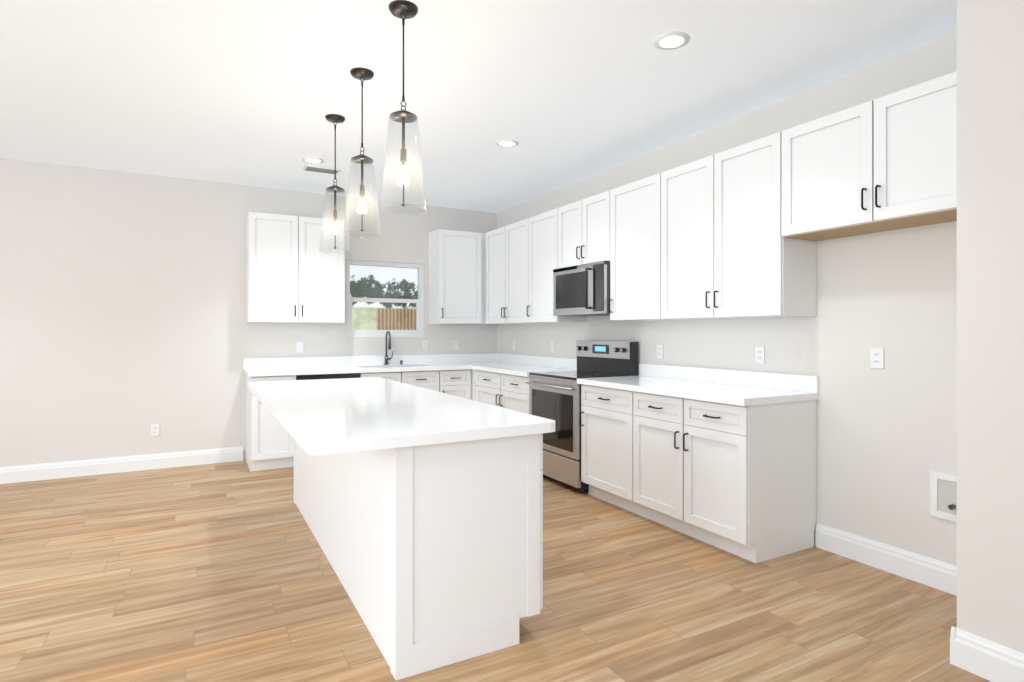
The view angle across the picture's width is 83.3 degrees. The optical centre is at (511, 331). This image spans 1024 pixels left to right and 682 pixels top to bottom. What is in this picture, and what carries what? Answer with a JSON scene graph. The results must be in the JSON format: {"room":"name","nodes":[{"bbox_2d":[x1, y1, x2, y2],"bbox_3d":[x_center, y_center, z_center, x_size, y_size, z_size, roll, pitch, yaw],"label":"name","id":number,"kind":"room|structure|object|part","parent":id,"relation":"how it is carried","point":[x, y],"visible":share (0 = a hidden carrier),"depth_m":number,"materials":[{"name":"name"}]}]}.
{"room":"kitchen","nodes":[
{"label":"kitchen","id":0,"kind":"room"},
{"bbox_2d":[0,158,496,466],"bbox_3d":[-3.668,-0.094,5.272,8.150,2.740,0.148,0,0,-29],"label":"wall","id":1,"kind":"structure","parent":0,"point":[124,325],"depth_m":5.33,"materials":[{"name":"beige paint"}]},
{"bbox_2d":[0,446,242,483],"bbox_3d":[-4.924,1.206,4.489,5.135,0.140,0.016,0,0,-29],"label":"baseboard","id":2,"kind":"structure","parent":1,"relation":"attached to","point":[45,471],"depth_m":5.22,"materials":[{"name":"white wood"}]},
{"bbox_2d":[151,424,158,435],"bbox_3d":[-3.327,0.914,5.368,0.070,0.114,0.008,0,0,-29],"label":"electrical outlet plate","id":3,"kind":"object","parent":1,"relation":"attached to","point":[154,429],"visible":1,"depth_m":5.37,"materials":[{"name":"white plastic"}]},
{"bbox_2d":[246,212,344,322],"bbox_3d":[-2.172,-0.619,5.799,0.900,1.050,0.360,0,0,-29],"label":"upper cabinet","id":4,"kind":"object","parent":1,"relation":"attached to","point":[294,274],"visible":0.92,"depth_m":5.66,"materials":[{"name":"white paint"}]},
{"bbox_2d":[296,342,302,352],"bbox_3d":[-2.204,0.156,5.983,0.070,0.114,0.008,0,0,-29],"label":"switch plate","id":5,"kind":"object","parent":1,"relation":"attached to","point":[299,347],"visible":1,"depth_m":5.98,"materials":[{"name":"white plastic"}]},
{"bbox_2d":[347,260,424,336],"bbox_3d":[-1.423,-0.365,6.483,0.890,0.837,0.120,0,0,-29],"label":"window unit","id":6,"kind":"structure","parent":1,"relation":"in","point":[418,332],"depth_m":6.49,"materials":[{"name":"white plastic"}]},
{"bbox_2d":[422,341,427,350],"bbox_3d":[-1.002,0.156,6.641,0.070,0.114,0.008,0,0,-29],"label":"electrical outlet plate","id":7,"kind":"object","parent":1,"relation":"attached to","point":[424,345],"visible":1,"depth_m":6.63,"materials":[{"name":"white plastic"}]},
{"bbox_2d":[453,340,457,349],"bbox_3d":[-0.669,0.156,6.823,0.070,0.114,0.008,0,0,-29],"label":"electrical outlet plate","id":8,"kind":"object","parent":1,"relation":"attached to","point":[455,344],"visible":1,"depth_m":6.82,"materials":[{"name":"white plastic"}]},
{"bbox_2d":[429,229,485,323],"bbox_3d":[-0.491,-0.619,6.720,0.883,1.050,0.360,0,0,-29],"label":"upper cabinet","id":9,"kind":"object","parent":1,"relation":"attached to","point":[457,277],"visible":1,"depth_m":6.52,"materials":[{"name":"white paint"}]},
{"bbox_2d":[0,0,956,212],"bbox_3d":[-1.296,-1.524,0.784,8.300,0.120,10.300,0,0,-29],"label":"ceiling","id":10,"kind":"structure","parent":0,"point":[562,93],"depth_m":3.34,"materials":[{"name":"white paint"}]},
{"bbox_2d":[302,157,323,163],"bbox_3d":[-1.691,-1.459,4.900,0.180,0.010,0.180,0,0,-29],"label":"recessed light","id":11,"kind":"object","parent":10,"relation":"in","point":[314,160],"visible":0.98,"depth_m":4.90,"materials":[{"name":"white plastic"}]},
{"bbox_2d":[302,165,341,174],"bbox_3d":[-1.715,-1.459,5.194,0.320,0.009,0.170,0,0,-29],"label":"ceiling vent","id":12,"kind":"object","parent":10,"relation":"in","point":[318,169],"visible":0.98,"depth_m":5.18,"materials":[{"name":"white metal"}]},
{"bbox_2d":[319,114,350,253],"bbox_3d":[-1.207,-1.006,3.933,0.209,0.916,0.209,0,0,-29],"label":"pendant light","id":13,"kind":"object","parent":10,"relation":"hanging from","point":[333,119],"visible":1,"depth_m":3.93,"materials":[{"name":"clear glass"}]},
{"bbox_2d":[343,67,380,237],"bbox_3d":[-0.846,-1.006,3.253,0.209,0.916,0.209,0,0,-29],"label":"pendant light","id":14,"kind":"object","parent":10,"relation":"hanging from","point":[359,73],"visible":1,"depth_m":3.25,"materials":[{"name":"clear glass"}]},
{"bbox_2d":[380,0,426,214],"bbox_3d":[-0.491,-1.006,2.604,0.209,0.916,0.209,0,0,-29],"label":"pendant light","id":15,"kind":"object","parent":10,"relation":"hanging from","point":[403,10],"visible":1,"depth_m":2.60,"materials":[{"name":"clear glass"}]},
{"bbox_2d":[496,139,518,146],"bbox_3d":[-0.036,-1.459,4.460,0.180,0.010,0.180,0,0,-29],"label":"recessed light","id":16,"kind":"object","parent":10,"relation":"in","point":[507,143],"visible":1,"depth_m":4.45,"materials":[{"name":"white plastic"}]},
{"bbox_2d":[653,31,689,49],"bbox_3d":[0.801,-1.459,2.889,0.180,0.010,0.180,0,0,-29],"label":"recessed light","id":17,"kind":"object","parent":10,"relation":"in","point":[671,40],"visible":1,"depth_m":2.88,"materials":[{"name":"white plastic"}]},
{"bbox_2d":[0,460,990,681],"bbox_3d":[-1.296,1.326,0.784,8.300,0.100,10.300,0,0,-29],"label":"floor","id":18,"kind":"structure","parent":0,"point":[220,572],"depth_m":2.72,"materials":[{"name":"brown wood"}]},
{"bbox_2d":[246,375,295,470],"bbox_3d":[-2.327,0.839,5.552,0.390,0.875,0.646,0,0,-29],"label":"base cabinet","id":19,"kind":"object","parent":18,"relation":"on","point":[269,441],"visible":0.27,"depth_m":5.30,"materials":[{"name":"white paint"}]},
{"bbox_2d":[294,439,329,562],"bbox_3d":[-1.041,0.844,3.898,0.639,0.864,1.322,0,0,-29],"label":"base cabinet","id":20,"kind":"object","parent":18,"relation":"on","point":[311,472],"depth_m":3.59,"materials":[{"name":"white paint"}]},
{"bbox_2d":[296,373,359,379],"bbox_3d":[-1.887,0.841,5.778,0.596,0.871,0.631,0,0,-29],"label":"dishwasher","id":21,"kind":"object","parent":18,"relation":"on","point":[327,376],"visible":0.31,"depth_m":5.53,"materials":[{"name":"grey plastic"}]},
{"bbox_2d":[330,453,345,589],"bbox_3d":[-0.600,0.844,3.097,0.633,0.864,0.754,0,0,-29],"label":"base cabinet","id":22,"kind":"object","parent":18,"relation":"on","point":[337,462],"depth_m":2.99,"materials":[{"name":"white paint"}]},
{"bbox_2d":[360,370,438,391],"bbox_3d":[-1.266,0.839,6.133,0.830,0.875,0.646,0,0,-29],"label":"base cabinet","id":23,"kind":"object","parent":18,"relation":"on","point":[426,379],"visible":0.25,"depth_m":5.95,"materials":[{"name":"white paint"}]},
{"bbox_2d":[243,353,818,405],"bbox_3d":[-0.427,0.331,4.575,2.835,0.140,4.185,0,0,-29],"label":"countertop","id":24,"kind":"structure","parent":23,"relation":"on","point":[740,387],"depth_m":4.57,"materials":[{"name":"white stone"}]},
{"bbox_2d":[384,331,402,364],"bbox_3d":[-1.288,0.173,6.338,0.214,0.375,0.169,0,0,-29],"label":"gooseneck faucet","id":25,"kind":"object","parent":24,"relation":"on","point":[389,347],"visible":0.98,"depth_m":6.34,"materials":[{"name":"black metal"}]},
{"bbox_2d":[346,433,542,679],"bbox_3d":[-0.313,0.844,2.568,0.639,0.864,0.698,0,0,-29],"label":"base cabinet","id":26,"kind":"object","parent":18,"relation":"on","point":[433,553],"depth_m":2.27,"materials":[{"name":"white paint"}]},
{"bbox_2d":[248,377,554,454],"bbox_3d":[-0.881,0.391,3.325,0.988,0.040,2.700,0,0,-29],"label":"countertop","id":27,"kind":"structure","parent":26,"relation":"on","point":[327,416],"depth_m":2.53,"materials":[{"name":"white stone"}]},
{"bbox_2d":[439,369,469,398],"bbox_3d":[-0.744,0.839,6.418,0.360,0.875,0.646,0,0,-29],"label":"base cabinet","id":28,"kind":"object","parent":18,"relation":"on","point":[455,382],"visible":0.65,"depth_m":6.17,"materials":[{"name":"white paint"}]},
{"bbox_2d":[470,369,471,399],"bbox_3d":[-0.323,0.839,6.680,0.629,0.875,0.589,0,0,-29],"label":"base cabinet","id":29,"kind":"object","parent":18,"relation":"on","point":[470,384],"depth_m":6.28,"materials":[{"name":"white paint"}]},
{"bbox_2d":[472,369,501,406],"bbox_3d":[-0.023,0.839,6.117,0.646,0.875,0.683,0,0,-29],"label":"base cabinet","id":30,"kind":"object","parent":18,"relation":"on","point":[488,387],"depth_m":5.96,"materials":[{"name":"white paint"}]},
{"bbox_3d":[-0.148,0.839,6.382,0.608,0.875,0.098,0,0,-29],"label":"corner base cabinet filler","id":31,"kind":"part","parent":30,"relation":"part of","materials":[{"name":"white wood"}]},
{"bbox_2d":[499,374,528,413],"bbox_3d":[0.281,0.839,5.561,0.646,0.875,0.585,0,0,-29],"label":"base cabinet","id":32,"kind":"object","parent":18,"relation":"on","point":[514,395],"visible":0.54,"depth_m":5.44,"materials":[{"name":"white paint"}]},
{"bbox_2d":[525,340,637,492],"bbox_3d":[0.572,0.676,4.951,0.671,1.200,0.756,0,0,-29],"label":"electric range","id":33,"kind":"object","parent":18,"relation":"on","point":[555,396],"visible":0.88,"depth_m":4.78,"materials":[{"name":"silver metal"}]},
{"bbox_2d":[580,384,640,515],"bbox_3d":[0.935,0.839,4.367,0.646,0.875,0.610,0,0,-29],"label":"base cabinet","id":34,"kind":"object","parent":18,"relation":"on","point":[606,419],"visible":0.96,"depth_m":4.21,"materials":[{"name":"white paint"}]},
{"bbox_2d":[633,392,815,562],"bbox_3d":[1.306,0.839,3.688,0.646,0.875,0.936,0,0,-29],"label":"base cabinet","id":35,"kind":"object","parent":18,"relation":"on","point":[739,481],"visible":1,"depth_m":3.36,"materials":[{"name":"white paint"}]},
{"bbox_2d":[497,31,956,565],"bbox_3d":[1.196,-0.094,4.720,0.148,2.740,5.492,0,0,-29],"label":"wall","id":36,"kind":"structure","parent":0,"point":[886,439],"depth_m":3.22,"materials":[{"name":"beige paint"}]},
{"bbox_2d":[486,218,530,323],"bbox_3d":[0.056,-0.619,6.270,0.360,1.050,0.970,0,0,-29],"label":"upper cabinet","id":37,"kind":"object","parent":36,"relation":"attached to","point":[507,274],"visible":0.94,"depth_m":6.16,"materials":[{"name":"white paint"}]},
{"bbox_2d":[551,342,554,352],"bbox_3d":[0.423,0.156,5.966,0.008,0.114,0.070,0,0,-29],"label":"electrical outlet plate","id":38,"kind":"object","parent":36,"relation":"attached to","point":[552,347],"visible":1,"depth_m":5.95,"materials":[{"name":"white plastic"}]},
{"bbox_2d":[527,208,585,322],"bbox_3d":[0.418,-0.619,5.609,0.360,1.050,0.538,0,0,-29],"label":"upper cabinet","id":39,"kind":"object","parent":36,"relation":"attached to","point":[542,246],"visible":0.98,"depth_m":5.55,"materials":[{"name":"white paint"}]},
{"bbox_2d":[558,190,609,268],"bbox_3d":[0.730,-0.858,5.038,0.360,0.572,0.764,0,0,-29],"label":"upper cabinet","id":40,"kind":"object","parent":36,"relation":"attached to","point":[583,231],"visible":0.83,"depth_m":4.92,"materials":[{"name":"white paint"}]},
{"bbox_2d":[553,261,609,315],"bbox_3d":[0.700,-0.360,5.021,0.425,0.423,0.756,0,0,-29],"label":"over-the-range microwave","id":41,"kind":"object","parent":40,"relation":"attached to","point":[582,290],"visible":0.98,"depth_m":4.88,"materials":[{"name":"silver metal"}]},
{"bbox_2d":[609,173,687,320],"bbox_3d":[1.052,-0.619,4.450,0.360,1.050,0.576,0,0,-29],"label":"upper cabinet","id":42,"kind":"object","parent":36,"relation":"attached to","point":[635,250],"visible":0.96,"depth_m":4.37,"materials":[{"name":"white paint"}]},
{"bbox_2d":[657,344,662,358],"bbox_3d":[1.177,0.156,4.589,0.008,0.114,0.070,0,0,-29],"label":"electrical outlet plate","id":43,"kind":"object","parent":36,"relation":"attached to","point":[659,351],"visible":1,"depth_m":4.58,"materials":[{"name":"white plastic"}]},
{"bbox_2d":[661,132,815,318],"bbox_3d":[1.423,-0.619,3.772,0.360,1.050,0.970,0,0,-29],"label":"upper cabinet","id":44,"kind":"object","parent":36,"relation":"attached to","point":[728,250],"visible":0.98,"depth_m":3.59,"materials":[{"name":"white paint"}]},
{"bbox_2d":[755,346,764,363],"bbox_3d":[1.624,0.151,3.773,0.008,0.114,0.070,0,0,-29],"label":"electrical outlet plate","id":45,"kind":"object","parent":36,"relation":"attached to","point":[759,354],"visible":1,"depth_m":3.77,"materials":[{"name":"white plastic"}]},
{"bbox_2d":[781,71,956,240],"bbox_3d":[1.900,-0.842,2.901,0.360,0.604,1.016,0,0,-29],"label":"upper cabinet","id":46,"kind":"object","parent":36,"relation":"attached to","point":[886,163],"visible":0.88,"depth_m":2.84,"materials":[{"name":"white paint"}]},
{"bbox_2d":[870,347,883,368],"bbox_3d":[1.979,0.141,3.124,0.008,0.114,0.070,0,0,-29],"label":"electrical outlet plate","id":47,"kind":"object","parent":36,"relation":"attached to","point":[877,357],"visible":1,"depth_m":3.12,"materials":[{"name":"white plastic"}]},
{"bbox_2d":[816,523,956,595],"bbox_3d":[2.054,1.206,2.979,0.016,0.140,1.015,0,0,-29],"label":"baseboard","id":48,"kind":"structure","parent":36,"relation":"attached to","point":[940,575],"depth_m":3.06,"materials":[{"name":"white wood"}]},
{"bbox_2d":[930,470,956,521],"bbox_3d":[2.142,0.808,2.803,0.030,0.225,0.200,0,0,-29],"label":"outlet box","id":49,"kind":"object","parent":36,"relation":"attached to","point":[943,495],"depth_m":2.85,"materials":[{"name":"white plastic"}]},
{"bbox_2d":[957,0,1023,653],"bbox_3d":[3.161,-0.094,0.266,0.680,2.740,4.810,0,0,-29],"label":"wall","id":50,"kind":"structure","parent":0,"point":[990,320],"depth_m":2.12,"materials":[{"name":"beige paint"}]},
{"bbox_2d":[950,626,1023,681],"bbox_3d":[2.852,1.206,0.105,0.016,0.140,4.826,0,0,-29],"label":"baseboard","id":51,"kind":"structure","parent":50,"relation":"attached to","point":[991,661],"depth_m":2.12,"materials":[{"name":"white"}]},
{"label":"outside","id":52,"kind":"structure","parent":0,"visible":0},
{"bbox_2d":[350,265,417,329],"bbox_3d":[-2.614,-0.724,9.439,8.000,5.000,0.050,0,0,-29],"label":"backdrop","id":53,"kind":"structure","parent":52,"point":[405,272],"depth_m":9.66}
]}

